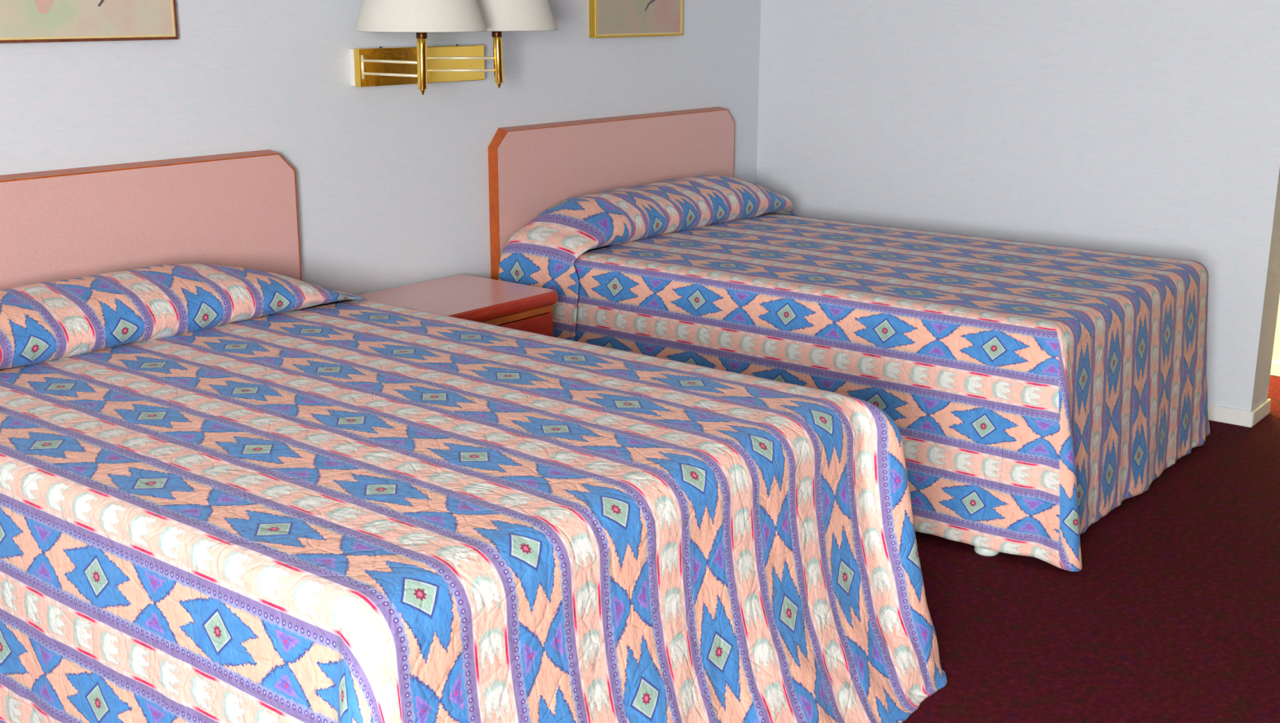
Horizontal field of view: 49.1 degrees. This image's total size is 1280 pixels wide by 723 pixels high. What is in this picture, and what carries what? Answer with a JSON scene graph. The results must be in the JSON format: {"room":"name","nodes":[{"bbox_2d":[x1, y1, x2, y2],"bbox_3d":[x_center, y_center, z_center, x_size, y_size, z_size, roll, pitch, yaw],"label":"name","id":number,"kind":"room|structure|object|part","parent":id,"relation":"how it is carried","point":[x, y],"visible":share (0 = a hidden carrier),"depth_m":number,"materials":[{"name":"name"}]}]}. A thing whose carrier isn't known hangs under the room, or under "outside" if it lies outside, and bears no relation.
{"room":"hotel room","nodes":[
{"label":"hotel room","id":0,"kind":"room"},
{"bbox_2d":[0,0,760,295],"bbox_3d":[-1.651,-0.631,3.816,0.100,2.450,7.400,11,18,37],"label":"wall","id":1,"kind":"structure","parent":0,"point":[392,182],"depth_m":4.64,"materials":[{"name":"paint"}]},
{"bbox_2d":[0,0,177,43],"bbox_3d":[-1.665,-1.177,3.553,0.022,0.720,1.055,11,18,37],"label":"framed picture","id":2,"kind":"object","parent":1,"relation":"attached to","point":[20,20],"visible":1,"depth_m":3.81,"materials":[{"name":"beige paper"}]},
{"bbox_2d":[0,149,301,289],"bbox_3d":[-1.575,0.019,3.962,0.045,1.118,1.520,11,18,37],"label":"headboard","id":3,"kind":"object","parent":1,"relation":"attached to","point":[239,210],"visible":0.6,"depth_m":4.03,"materials":[{"name":"laminate"}]},
{"bbox_2d":[349,0,557,94],"bbox_3d":[-0.594,-1.115,4.548,0.524,0.470,0.835,11,18,37],"label":"wall lamp","id":4,"kind":"object","parent":1,"relation":"attached to","point":[421,64],"visible":1,"depth_m":4.55,"materials":[{"name":"gold metal"}]},
{"bbox_3d":[-0.792,-0.935,4.465,0.269,0.076,0.009,10,18,34],"label":"swing arm","id":5,"kind":"part","parent":4,"relation":"part of","materials":[{"name":"gold metal"}]},
{"bbox_3d":[-0.740,-1.008,4.761,0.030,0.122,0.572,11,18,37],"label":"plate","id":6,"kind":"part","parent":4,"relation":"part of","materials":[{"name":"gold metal"}]},
{"bbox_3d":[-0.681,-1.161,4.327,0.409,0.271,0.409,11,18,37],"label":"lamp shade","id":7,"kind":"part","parent":4,"relation":"part of","materials":[{"name":"fabric"}]},
{"bbox_3d":[-0.607,-1.009,4.755,0.248,0.076,0.010,-1,15,-4],"label":"swing arm","id":8,"kind":"part","parent":4,"relation":"part of","materials":[{"name":"gold metal"}]},
{"bbox_3d":[-0.482,-1.253,4.702,0.409,0.271,0.409,11,18,37],"label":"lamp shade","id":9,"kind":"part","parent":4,"relation":"part of","materials":[{"name":"fabric"}]},
{"bbox_2d":[488,106,734,279],"bbox_3d":[-0.068,-0.451,5.807,0.045,1.117,1.520,11,18,37],"label":"headboard","id":10,"kind":"object","parent":1,"relation":"attached to","point":[534,168],"visible":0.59,"depth_m":5.52,"materials":[{"name":"laminate"}]},
{"bbox_2d":[589,0,683,37],"bbox_3d":[-0.008,-1.655,5.582,0.032,0.700,0.570,11,18,37],"label":"framed picture","id":11,"kind":"object","parent":1,"relation":"attached to","point":[607,18],"visible":1,"depth_m":5.62},
{"bbox_2d":[756,0,1279,412],"bbox_3d":[1.511,-1.139,5.826,2.283,2.450,0.224,11,18,37],"label":"wall","id":12,"kind":"structure","parent":0,"point":[1143,127],"depth_m":5.60,"materials":[{"name":"paint"}]},
{"bbox_2d":[1207,404,1253,427],"bbox_3d":[1.438,0.042,6.032,2.295,0.061,0.012,11,18,37],"label":"baseboard","id":13,"kind":"structure","parent":12,"relation":"attached to","point":[1218,414],"depth_m":5.39,"materials":[{"name":"white paint"}]},
{"bbox_2d":[1251,399,1271,426],"bbox_3d":[2.409,0.198,5.441,0.012,0.061,0.236,11,18,37],"label":"baseboard","id":14,"kind":"structure","parent":12,"relation":"attached to","point":[1262,411],"depth_m":5.43,"materials":[{"name":"white paint"}]},
{"bbox_2d":[902,375,1279,722],"bbox_3d":[0.730,0.966,2.765,5.600,0.100,8.140,11,18,37],"label":"floor","id":15,"kind":"structure","parent":0,"point":[1171,614],"depth_m":3.74,"materials":[{"name":"carpet"}]},
{"bbox_2d":[358,274,558,337],"bbox_3d":[-0.643,0.068,4.803,0.484,0.609,0.592,11,18,37],"label":"nightstand","id":16,"kind":"object","parent":15,"relation":"on","point":[526,308],"visible":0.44,"depth_m":4.71,"materials":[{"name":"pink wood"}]},
{"bbox_3d":[-0.476,-0.134,4.615,0.024,0.025,0.546,11,18,37],"label":"finger rail","id":17,"kind":"part","parent":16,"relation":"part of","materials":[{"name":"orange wood"}]},
{"bbox_3d":[-0.476,-0.023,4.644,0.020,0.195,0.544,11,18,37],"label":"drawer","id":18,"kind":"part","parent":16,"relation":"part of","materials":[{"name":"brown wood"}]},
{"bbox_2d":[587,245,999,556],"bbox_3d":[0.673,-0.042,5.138,2.022,0.665,1.404,11,18,37],"label":"bed","id":19,"kind":"object","parent":15,"relation":"on","point":[983,552],"visible":0.15,"depth_m":4.10,"materials":[{"name":"fabric"}]},
{"bbox_2d":[498,174,1209,572],"bbox_3d":[0.847,-0.149,5.133,2.266,0.850,1.687,11,18,37],"label":"bedspread","id":20,"kind":"object","parent":19,"relation":"on","point":[1031,391],"visible":0.87,"depth_m":4.49,"materials":[{"name":"multicoloured fabric"}]},
{"bbox_3d":[1.023,0.485,4.112,0.074,0.160,0.074,11,18,37],"label":"leg","id":21,"kind":"part","parent":19,"relation":"part of","materials":[{"name":"plastic"}]},
{"bbox_2d":[1271,297,1279,362],"bbox_3d":[2.446,-1.206,6.100,1.600,2.450,0.100,11,18,37],"label":"wall","id":22,"kind":"structure","parent":0,"point":[1276,353],"depth_m":6.06,"materials":[{"name":"paint"}]},
{"bbox_3d":[4.210,-0.850,4.749,2.900,2.450,0.100,11,18,37],"label":"wall","id":23,"kind":"structure","parent":0,"visible":0},
{"bbox_2d":[1270,361,1279,377],"bbox_3d":[3.575,0.197,5.462,4.380,0.061,0.012,11,18,37],"label":"baseboard","id":24,"kind":"structure","parent":23,"relation":"attached to","point":[1275,366],"depth_m":6.08,"materials":[{"name":"white paint"}]},
{"bbox_3d":[-0.762,0.402,3.400,2.000,0.665,1.430,11,18,37],"label":"bed","id":25,"kind":"object","parent":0,"visible":0},
{"bbox_2d":[0,263,946,722],"bbox_3d":[-0.663,0.333,3.284,2.282,0.856,1.753,11,18,37],"label":"bedspread","id":26,"kind":"object","parent":25,"relation":"on","point":[226,496],"visible":1,"depth_m":2.77,"materials":[{"name":"multicoloured fabric"}]}
]}

